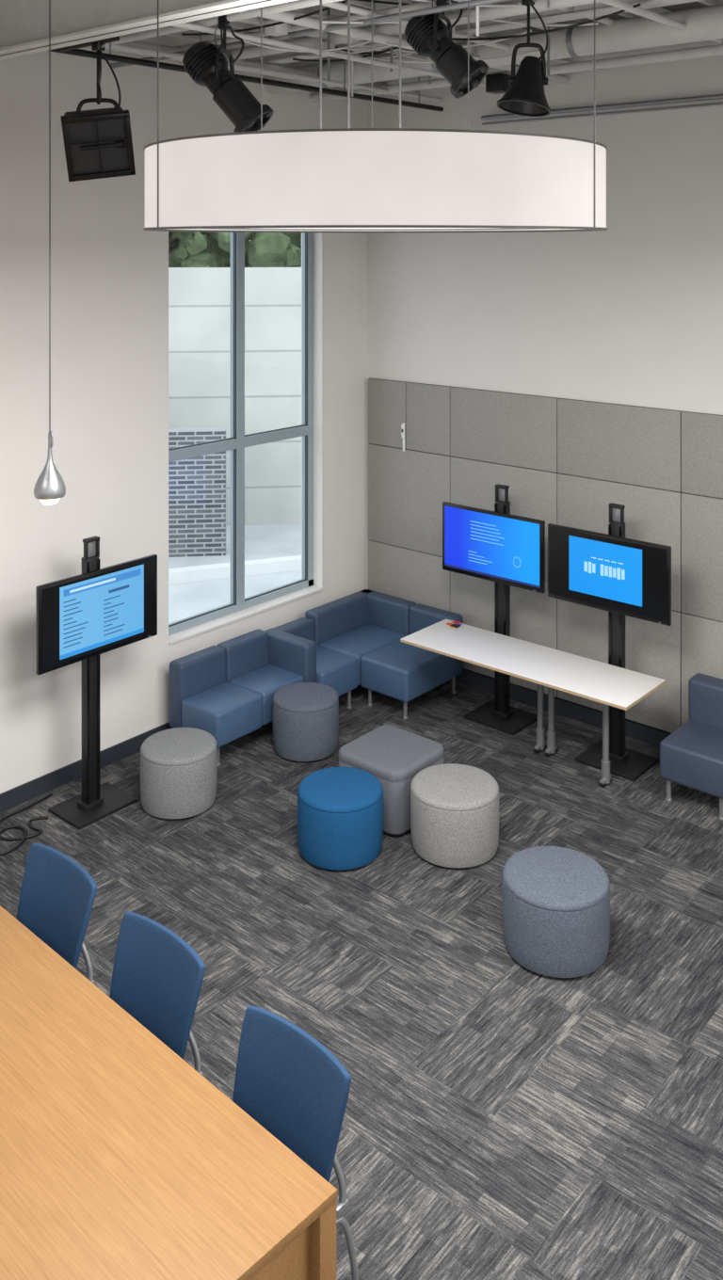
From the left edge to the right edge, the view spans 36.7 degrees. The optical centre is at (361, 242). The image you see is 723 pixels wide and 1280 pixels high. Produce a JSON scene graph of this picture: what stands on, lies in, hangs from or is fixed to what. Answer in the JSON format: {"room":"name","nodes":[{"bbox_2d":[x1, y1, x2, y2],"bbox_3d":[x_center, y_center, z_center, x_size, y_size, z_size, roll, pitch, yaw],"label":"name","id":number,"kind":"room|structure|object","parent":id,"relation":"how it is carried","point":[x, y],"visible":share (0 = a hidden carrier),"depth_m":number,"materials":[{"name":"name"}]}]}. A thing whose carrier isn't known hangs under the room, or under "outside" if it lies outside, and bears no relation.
{"room":"collaborative meeting lounge","nodes":[
{"label":"collaborative meeting lounge","id":0,"kind":"room"},
{"bbox_2d":[0,34,367,793],"bbox_3d":[-3.628,1.050,5.791,0.250,5.300,11.000,0,0,41],"label":"wall","id":1,"kind":"structure","parent":0,"point":[109,274],"depth_m":7.72,"materials":[{"name":"paint"}]},
{"bbox_2d":[0,721,172,812],"bbox_3d":[-3.534,3.643,5.697,0.015,0.115,10.980,0,0,41],"label":"baseboard","id":2,"kind":"structure","parent":1,"relation":"attached to","point":[24,792],"depth_m":7.44,"materials":[{"name":"rubber"}]},
{"bbox_2d":[168,578,313,635],"bbox_3d":[-0.998,2.965,8.877,0.080,0.070,1.690,0,0,41],"label":"frame","id":3,"kind":"object","parent":1,"relation":"on","point":[174,629],"visible":0.57,"depth_m":8.79,"materials":[{"name":"metal"}]},
{"bbox_2d":[168,603,234,626],"bbox_3d":[-1.266,2.926,8.551,0.012,0.008,0.725,0,0,41],"label":"gasket","id":4,"kind":"object","parent":3,"relation":"on","point":[232,603],"visible":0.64,"depth_m":8.55,"materials":[{"name":"black rubber"}]},
{"bbox_2d":[230,232,244,607],"bbox_3d":[-1.009,1.340,8.860,0.085,3.220,0.080,0,0,41],"label":"vertical mullion","id":5,"kind":"object","parent":3,"relation":"on","point":[240,236],"visible":0.64,"depth_m":8.84,"materials":[{"name":"metal"}]},
{"bbox_2d":[233,448,236,605],"bbox_3d":[-1.026,2.297,8.817,0.029,1.265,0.008,0,0,41],"label":"gasket","id":6,"kind":"object","parent":5,"relation":"attached to","point":[234,450],"visible":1,"depth_m":8.81,"materials":[{"name":"black rubber"}]},
{"bbox_2d":[233,232,236,438],"bbox_3d":[-1.026,0.662,8.817,0.029,1.845,0.008,0,0,41],"label":"gasket","id":7,"kind":"object","parent":5,"relation":"attached to","point":[234,233],"visible":0.64,"depth_m":8.81,"materials":[{"name":"black rubber"}]},
{"bbox_2d":[244,578,305,601],"bbox_3d":[-0.731,2.926,9.175,0.012,0.008,0.760,0,0,41],"label":"gasket","id":8,"kind":"object","parent":3,"relation":"on","point":[304,579],"visible":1,"depth_m":9.17,"materials":[{"name":"black rubber"}]},
{"bbox_2d":[168,585,323,644],"bbox_3d":[-0.922,2.991,8.812,0.120,0.018,1.690,0,0,41],"label":"window sill","id":9,"kind":"structure","parent":1,"relation":"on","point":[186,633],"depth_m":8.75,"materials":[{"name":"paint"}]},
{"bbox_2d":[304,434,307,580],"bbox_3d":[-0.479,2.297,9.454,0.029,1.265,0.008,0,0,41],"label":"gasket","id":10,"kind":"object","parent":1,"relation":"attached to","point":[306,437],"visible":1,"depth_m":9.45,"materials":[{"name":"black rubber"}]},
{"bbox_2d":[304,232,307,425],"bbox_3d":[-0.479,0.662,9.454,0.029,1.845,0.008,0,0,41],"label":"gasket","id":11,"kind":"object","parent":1,"relation":"attached to","point":[306,233],"visible":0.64,"depth_m":9.45,"materials":[{"name":"black rubber"}]},
{"bbox_2d":[302,232,313,586],"bbox_3d":[-0.469,1.340,9.494,0.080,3.320,0.065,0,0,41],"label":"frame","id":12,"kind":"object","parent":1,"relation":"attached to","point":[310,234],"visible":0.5,"depth_m":9.47,"materials":[{"name":"metal"}]},
{"bbox_2d":[168,427,225,557],"bbox_3d":[-3.478,3.090,13.372,3.600,1.540,0.300,0,0,-6],"label":"brick wall","id":13,"kind":"structure","parent":0,"point":[197,486],"depth_m":13.38,"materials":[{"name":"grey brick"}]},
{"bbox_2d":[0,679,722,1279],"bbox_3d":[0.412,3.760,2.322,11.000,0.120,11.400,0,0,41],"label":"floor","id":14,"kind":"structure","parent":0,"point":[504,1119],"depth_m":5.43,"materials":[{"name":"carpet"}]},
{"bbox_2d":[0,793,52,855],"bbox_3d":[-2.329,3.688,6.684,0.413,0.021,1.254,0,0,41],"label":"cable","id":15,"kind":"object","parent":14,"relation":"on","point":[40,831],"visible":1,"depth_m":6.85,"materials":[{"name":"black plastic"}]},
{"bbox_2d":[16,843,96,984],"bbox_3d":[-1.512,3.255,4.772,0.548,0.893,0.584,0,0,42],"label":"chair","id":16,"kind":"object","parent":14,"relation":"on","point":[57,894],"visible":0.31,"depth_m":4.92,"materials":[{"name":"blue fabric"}]},
{"bbox_2d":[35,535,157,829],"bbox_3d":[-1.779,2.813,7.123,0.340,1.774,0.920,0,0,41],"label":"display stand","id":17,"kind":"object","parent":14,"relation":"on","point":[84,616],"visible":1,"depth_m":7.07,"materials":[{"name":"black metal"}]},
{"bbox_2d":[35,554,157,674],"bbox_3d":[-1.710,2.388,7.063,0.074,0.545,0.920,0,0,41],"label":"tv","id":18,"kind":"object","parent":17,"relation":"on","point":[95,612],"depth_m":7.00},
{"bbox_2d":[59,563,143,659],"bbox_3d":[-1.671,2.380,7.048,0.004,0.452,0.653,0,0,41],"label":"screen","id":19,"kind":"object","parent":17,"relation":"attached to","point":[99,611],"depth_m":7.04,"materials":[{"name":"blue glass"}]},
{"bbox_2d":[109,912,205,1075],"bbox_3d":[-0.962,3.255,4.246,0.548,0.893,0.584,0,0,42],"label":"chair","id":20,"kind":"object","parent":14,"relation":"on","point":[157,977],"visible":0.25,"depth_m":4.39,"materials":[{"name":"blue fabric"}]},
{"bbox_2d":[0,905,336,1279],"bbox_3d":[-1.982,3.330,4.010,3.600,0.740,1.750,0,0,44],"label":"conference table","id":21,"kind":"object","parent":14,"relation":"on","point":[120,1160],"visible":1,"depth_m":3.51,"materials":[{"name":"brown wood"}]},
{"bbox_2d":[140,727,217,818],"bbox_3d":[-1.206,3.495,7.191,0.504,0.410,0.504,0,0,41],"label":"round ottoman","id":22,"kind":"object","parent":14,"relation":"on","point":[179,765],"visible":1,"depth_m":7.00,"materials":[{"name":"fabric"}]},
{"bbox_2d":[140,727,216,766],"bbox_3d":[-1.206,3.314,7.191,0.498,0.048,0.498,0,0,41],"label":"cushion","id":23,"kind":"object","parent":22,"relation":"on","point":[177,746],"depth_m":7.11,"materials":[{"name":"grey fabric"}]},
{"bbox_2d":[232,1005,358,1279],"bbox_3d":[-0.387,3.255,3.680,0.548,0.893,0.584,0,0,42],"label":"chair","id":24,"kind":"object","parent":14,"relation":"on","point":[289,1082],"visible":0.34,"depth_m":3.82,"materials":[{"name":"blue fabric"}]},
{"bbox_2d":[272,682,338,761],"bbox_3d":[-0.406,3.493,7.954,0.484,0.415,0.484,0,0,41],"label":"round ottoman","id":25,"kind":"object","parent":14,"relation":"on","point":[305,714],"visible":1,"depth_m":7.77,"materials":[{"name":"fabric"}]},
{"bbox_2d":[272,682,338,712],"bbox_3d":[-0.406,3.309,7.954,0.478,0.048,0.478,0,0,41],"label":"cushion","id":26,"kind":"object","parent":25,"relation":"on","point":[299,696],"depth_m":7.87,"materials":[{"name":"fabric"}]},
{"bbox_2d":[169,589,463,766],"bbox_3d":[-0.283,3.380,8.467,1.075,0.640,2.236,0,0,41],"label":"sofa","id":27,"kind":"object","parent":14,"relation":"on","point":[226,690],"visible":0.83,"depth_m":8.48,"materials":[{"name":"blue leather"}]},
{"bbox_2d":[297,767,383,870],"bbox_3d":[-0.129,3.498,6.635,0.524,0.405,0.524,0,0,41],"label":"round ottoman","id":28,"kind":"object","parent":14,"relation":"on","point":[340,809],"visible":1,"depth_m":6.45,"materials":[{"name":"blue fabric"}]},
{"bbox_2d":[297,767,383,813],"bbox_3d":[-0.129,3.319,6.635,0.518,0.048,0.518,0,0,41],"label":"cushion","id":29,"kind":"object","parent":28,"relation":"on","point":[331,790],"depth_m":6.55,"materials":[{"name":"blue fabric"}]},
{"bbox_2d":[338,724,444,836],"bbox_3d":[0.195,3.490,7.089,0.536,0.420,0.536,0,0,41],"label":"ottoman","id":30,"kind":"object","parent":14,"relation":"on","point":[393,755],"visible":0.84,"depth_m":6.94,"materials":[{"name":"grey fabric"}]},
{"bbox_2d":[410,763,499,867],"bbox_3d":[0.571,3.498,6.667,0.544,0.405,0.544,0,0,41],"label":"round ottoman","id":31,"kind":"object","parent":14,"relation":"on","point":[455,808],"visible":1,"depth_m":6.47,"materials":[{"name":"fabric"}]},
{"bbox_2d":[410,763,498,811],"bbox_3d":[0.571,3.319,6.667,0.538,0.048,0.538,0,0,41],"label":"cushion","id":32,"kind":"object","parent":31,"relation":"on","point":[447,787],"depth_m":6.58,"materials":[{"name":"grey fabric"}]},
{"bbox_2d":[442,483,544,735],"bbox_3d":[1.093,2.793,8.472,0.925,1.814,0.380,0,0,41],"label":"display stand","id":33,"kind":"object","parent":14,"relation":"on","point":[498,546],"visible":0.97,"depth_m":8.41,"materials":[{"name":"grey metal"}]},
{"bbox_2d":[444,505,539,585],"bbox_3d":[0.989,2.321,8.351,0.870,0.474,0.001,0,0,41],"label":"screen","id":34,"kind":"object","parent":33,"relation":"attached to","point":[499,547],"depth_m":8.34,"materials":[{"name":"blue glass"}]},
{"bbox_2d":[442,501,544,593],"bbox_3d":[1.014,2.328,8.380,0.925,0.535,0.074,0,0,41],"label":"tv","id":35,"kind":"object","parent":33,"relation":"on","point":[498,547],"depth_m":8.33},
{"bbox_2d":[400,619,665,787],"bbox_3d":[1.181,3.338,7.799,1.854,0.724,0.577,0,0,41],"label":"folding table","id":36,"kind":"object","parent":14,"relation":"on","point":[607,684],"visible":1,"depth_m":7.71,"materials":[{"name":"white laminate"}]},
{"bbox_2d":[446,620,462,627],"bbox_3d":[0.723,2.971,8.487,0.120,0.010,0.140,0,0,41],"label":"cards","id":37,"kind":"object","parent":36,"relation":"on","point":[456,624],"visible":1,"depth_m":8.48,"materials":[{"name":"paper"}]},
{"bbox_2d":[501,846,609,977],"bbox_3d":[1.019,3.498,5.715,0.558,0.405,0.558,0,0,18],"label":"round ottoman","id":38,"kind":"object","parent":14,"relation":"on","point":[555,900],"visible":1,"depth_m":5.52,"materials":[{"name":"fabric"}]},
{"bbox_2d":[502,846,609,911],"bbox_3d":[1.019,3.319,5.715,0.552,0.048,0.552,0,0,18],"label":"cushion","id":39,"kind":"object","parent":38,"relation":"on","point":[538,878],"depth_m":5.64,"materials":[{"name":"grey fabric"}]},
{"bbox_2d":[547,502,671,781],"bbox_3d":[1.820,2.783,7.769,0.945,1.834,0.380,0,0,41],"label":"display stand","id":40,"kind":"object","parent":14,"relation":"on","point":[613,572],"visible":0.97,"depth_m":7.70,"materials":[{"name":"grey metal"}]},
{"bbox_2d":[568,535,641,607],"bbox_3d":[1.709,2.301,7.654,0.567,0.391,0.001,0,0,41],"label":"screen","id":41,"kind":"object","parent":40,"relation":"attached to","point":[602,569],"depth_m":7.65,"materials":[{"name":"blue glass"}]},
{"bbox_2d":[547,523,671,625],"bbox_3d":[1.741,2.320,7.676,0.945,0.535,0.074,0,0,41],"label":"tv","id":42,"kind":"object","parent":40,"relation":"on","point":[629,577],"depth_m":7.62,"materials":[{"name":"black plastic"}]},
{"bbox_2d":[659,672,722,820],"bbox_3d":[2.365,3.360,7.275,0.526,0.680,0.615,0,0,41],"label":"lounge chair","id":43,"kind":"object","parent":14,"relation":"on","point":[691,756],"visible":1,"depth_m":7.19,"materials":[{"name":"fabric"}]},
{"bbox_2d":[0,0,722,125],"bbox_3d":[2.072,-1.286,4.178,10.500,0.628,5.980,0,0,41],"label":"ceiling","id":44,"kind":"structure","parent":0,"point":[650,33],"depth_m":6.77,"materials":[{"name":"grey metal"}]},
{"bbox_2d":[33,0,65,504],"bbox_3d":[-1.575,-0.138,5.504,0.156,2.925,0.156,0,0,41],"label":"pendant lamp","id":45,"kind":"object","parent":44,"relation":"hanging from","point":[50,487],"visible":1,"depth_m":5.49,"materials":[{"name":"metal"}]},
{"bbox_2d":[60,40,135,181],"bbox_3d":[-1.446,-0.738,5.986,0.401,0.814,0.321,0,0,-15],"label":"light","id":46,"kind":"object","parent":44,"relation":"hanging from","point":[98,143],"visible":0.98,"depth_m":5.93,"materials":[{"name":"black metal"}]},
{"bbox_2d":[69,137,126,144],"bbox_3d":[-1.423,-0.549,5.892,0.300,0.008,0.008,-8,26,-15],"label":"grille","id":47,"kind":"object","parent":46,"relation":"attached to","point":[72,140],"depth_m":5.91,"materials":[{"name":"black metal"}]},
{"bbox_2d":[95,121,102,173],"bbox_3d":[-1.423,-0.518,5.907,0.008,0.300,0.008,-8,26,-15],"label":"grille","id":48,"kind":"object","parent":46,"relation":"attached to","point":[98,124],"depth_m":5.92,"materials":[{"name":"black metal"}]},
{"bbox_2d":[182,14,273,132],"bbox_3d":[-0.737,-0.920,6.005,0.508,0.710,0.318,0,0,23],"label":"spotlight","id":49,"kind":"object","parent":44,"relation":"hanging from","point":[205,63],"visible":0.98,"depth_m":5.94,"materials":[{"name":"black metal"}]},
{"bbox_2d":[144,0,607,232],"bbox_3d":[0.052,-0.824,4.344,1.808,1.552,1.808,0,0,41],"label":"pendant lamp","id":50,"kind":"object","parent":44,"relation":"hanging from","point":[344,180],"visible":1,"depth_m":3.53,"materials":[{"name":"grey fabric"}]},
{"bbox_2d":[248,227,498,228],"bbox_3d":[0.052,-0.067,4.344,1.740,0.006,1.740,0,0,41],"label":"diffuser","id":51,"kind":"object","parent":50,"relation":"attached to","point":[248,228],"depth_m":4.78,"materials":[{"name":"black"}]},
{"bbox_2d":[403,0,489,98],"bbox_3d":[0.470,-1.100,6.014,0.465,0.609,0.331,0,0,41],"label":"spotlight","id":52,"kind":"object","parent":44,"relation":"hanging from","point":[428,35],"visible":0.88,"depth_m":5.95,"materials":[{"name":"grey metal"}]},
{"bbox_2d":[496,0,551,116],"bbox_3d":[0.891,-1.054,5.980,0.300,0.702,0.296,0,0,41],"label":"spotlight","id":53,"kind":"object","parent":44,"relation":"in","point":[525,96],"visible":1,"depth_m":5.97,"materials":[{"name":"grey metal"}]},
{"bbox_2d":[367,55,722,540],"bbox_3d":[4.003,1.050,6.620,10.750,5.300,0.200,0,0,41],"label":"wall","id":54,"kind":"structure","parent":0,"point":[630,312],"depth_m":8.39,"materials":[{"name":"paint"}]},
{"bbox_2d":[368,377,722,498],"bbox_3d":[2.373,2.401,7.879,6.064,2.358,0.012,0,0,41],"label":"backing","id":55,"kind":"object","parent":54,"relation":"attached to","point":[369,377],"visible":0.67,"depth_m":8.59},
{"bbox_2d":[367,378,406,448],"bbox_3d":[0.229,1.515,9.695,0.439,0.584,0.030,0,0,41],"label":"panel","id":56,"kind":"object","parent":55,"relation":"attached to","point":[386,399],"visible":1,"depth_m":9.68,"materials":[{"name":"fabric"}]},
{"bbox_2d":[400,422,404,451],"bbox_3d":[0.366,1.705,9.542,0.033,0.250,0.024,0,0,41],"label":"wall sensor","id":57,"kind":"structure","parent":56,"relation":"attached to","point":[403,424],"depth_m":9.54,"materials":[{"name":"white plastic"}]},
{"bbox_2d":[367,539,450,611],"bbox_3d":[0.410,3.127,9.540,0.916,0.889,0.030,0,0,41],"label":"panel","id":58,"kind":"object","parent":55,"relation":"attached to","point":[418,577],"visible":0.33,"depth_m":9.52,"materials":[{"name":"fabric"}]},
{"bbox_2d":[367,443,450,556],"bbox_3d":[0.410,2.245,9.540,0.916,0.864,0.030,0,0,41],"label":"panel","id":59,"kind":"object","parent":55,"relation":"attached to","point":[407,490],"visible":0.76,"depth_m":9.53,"materials":[{"name":"fabric"}]},
{"bbox_2d":[406,382,450,455],"bbox_3d":[0.579,1.515,9.395,0.471,0.584,0.030,0,0,41],"label":"panel","id":60,"kind":"object","parent":55,"relation":"attached to","point":[428,407],"visible":1,"depth_m":9.38,"materials":[{"name":"fabric"}]},
{"bbox_2d":[450,571,557,696],"bbox_3d":[1.151,3.127,8.903,1.027,0.889,0.030,0,0,41],"label":"panel","id":61,"kind":"object","parent":55,"relation":"attached to","point":[533,615],"visible":0.27,"depth_m":8.80,"materials":[{"name":"fabric"}]},
{"bbox_2d":[450,456,557,580],"bbox_3d":[1.151,2.245,8.903,1.027,0.864,0.030,0,0,41],"label":"panel","id":62,"kind":"object","parent":55,"relation":"attached to","point":[532,493],"visible":0.44,"depth_m":8.83,"materials":[{"name":"fabric"}]},
{"bbox_2d":[450,386,558,472],"bbox_3d":[1.151,1.515,8.903,1.027,0.584,0.030,0,0,41],"label":"panel","id":63,"kind":"object","parent":55,"relation":"attached to","point":[506,428],"visible":1,"depth_m":8.87,"materials":[{"name":"fabric"}]},
{"bbox_2d":[557,599,681,733],"bbox_3d":[1.932,3.127,8.233,1.019,0.889,0.030,0,0,41],"label":"panel","id":64,"kind":"object","parent":55,"relation":"attached to","point":[651,648],"visible":0.49,"depth_m":8.09,"materials":[{"name":"fabric"}]},
{"bbox_2d":[557,473,681,611],"bbox_3d":[1.932,2.245,8.233,1.019,0.864,0.030,0,0,41],"label":"panel","id":65,"kind":"object","parent":55,"relation":"attached to","point":[651,515],"visible":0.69,"depth_m":8.14,"materials":[{"name":"fabric"}]},
{"bbox_2d":[557,398,681,492],"bbox_3d":[1.932,1.515,8.233,1.019,0.584,0.030,0,0,41],"label":"panel","id":66,"kind":"object","parent":55,"relation":"attached to","point":[620,443],"visible":1,"depth_m":8.20,"materials":[{"name":"fabric"}]},
{"bbox_2d":[681,612,722,724],"bbox_3d":[2.713,3.127,7.562,1.029,0.889,0.030,0,0,41],"label":"panel","id":67,"kind":"object","parent":55,"relation":"attached to","point":[701,637],"visible":0.55,"depth_m":7.80,"materials":[{"name":"fabric"}]},
{"bbox_2d":[681,493,722,622],"bbox_3d":[2.713,2.245,7.562,1.029,0.864,0.030,0,0,41],"label":"panel","id":68,"kind":"object","parent":55,"relation":"attached to","point":[701,516],"visible":1,"depth_m":7.78,"materials":[{"name":"fabric"}]},
{"bbox_2d":[681,411,722,498],"bbox_3d":[2.713,1.515,7.562,1.029,0.584,0.030,0,0,41],"label":"panel","id":69,"kind":"object","parent":55,"relation":"attached to","point":[701,433],"visible":1,"depth_m":7.78,"materials":[{"name":"fabric"}]},
{"bbox_2d":[450,668,671,747],"bbox_3d":[4.018,3.643,6.445,10.500,0.115,0.045,0,0,41],"label":"baseboard","id":70,"kind":"structure","parent":54,"relation":"attached to","point":[636,730],"depth_m":8.49,"materials":[{"name":"rubber"}]},
{"label":"outside","id":71,"kind":"structure","parent":0,"visible":0},
{"bbox_2d":[168,523,301,623],"bbox_3d":[-6.437,3.950,19.406,21.750,0.200,30.000,0,0,41],"label":"snowy ground","id":72,"kind":"structure","parent":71,"point":[262,541],"depth_m":12.57,"materials":[{"name":"white snow"}]},
{"bbox_2d":[168,231,218,267],"bbox_3d":[-4.311,0.482,18.097,5.329,6.835,5.816,0,0,0],"label":"tree","id":73,"kind":"object","parent":72,"relation":"on","point":[196,246],"visible":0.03,"depth_m":16.66,"materials":[{"name":"green plant"}]},
{"bbox_2d":[168,231,290,267],"bbox_3d":[-2.322,0.515,18.022,4.976,6.770,6.380,0,0,-8],"label":"tree","id":74,"kind":"object","parent":72,"relation":"on","point":[264,249],"visible":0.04,"depth_m":16.81,"materials":[{"name":"green plant"}]},
{"bbox_2d":[168,267,301,525],"bbox_3d":[-1.616,2.100,15.003,16.000,3.520,0.300,0,0,-6],"label":"wall","id":75,"kind":"structure","parent":72,"relation":"on","point":[199,297],"depth_m":14.86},
{"bbox_2d":[168,555,301,584],"bbox_3d":[-1.987,3.790,12.422,5.000,0.140,0.160,0,0,-20],"label":"curb","id":76,"kind":"object","parent":72,"relation":"on","point":[214,571],"visible":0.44,"depth_m":12.53,"materials":[{"name":"white concrete"}]},
{"bbox_2d":[247,232,301,267],"bbox_3d":[-0.180,0.717,18.055,5.533,6.366,7.048,0,0,-22],"label":"tree","id":77,"kind":"object","parent":72,"relation":"on","point":[294,252],"visible":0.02,"depth_m":16.96,"materials":[{"name":"green plant"}]},
{"bbox_3d":[-1.529,1.340,8.259,0.080,3.320,0.060,0,0,41],"label":"frame","id":78,"kind":"object","parent":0,"visible":0},
{"bbox_2d":[168,424,309,462],"bbox_3d":[-0.997,1.625,8.876,0.083,0.080,1.590,0,0,41],"label":"horizontal mullion","id":79,"kind":"object","parent":78,"relation":"attached to","point":[175,455],"visible":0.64,"depth_m":8.77,"materials":[{"name":"metal"}]},
{"bbox_2d":[168,437,234,450],"bbox_3d":[-1.266,1.581,8.551,0.012,0.008,0.725,0,0,41],"label":"gasket","id":80,"kind":"object","parent":79,"relation":"on","point":[230,438],"visible":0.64,"depth_m":8.55,"materials":[{"name":"black rubber"}]},
{"bbox_2d":[244,424,305,436],"bbox_3d":[-0.731,1.581,9.175,0.012,0.008,0.760,0,0,41],"label":"gasket","id":81,"kind":"object","parent":79,"relation":"on","point":[301,424],"visible":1,"depth_m":9.17,"materials":[{"name":"black rubber"}]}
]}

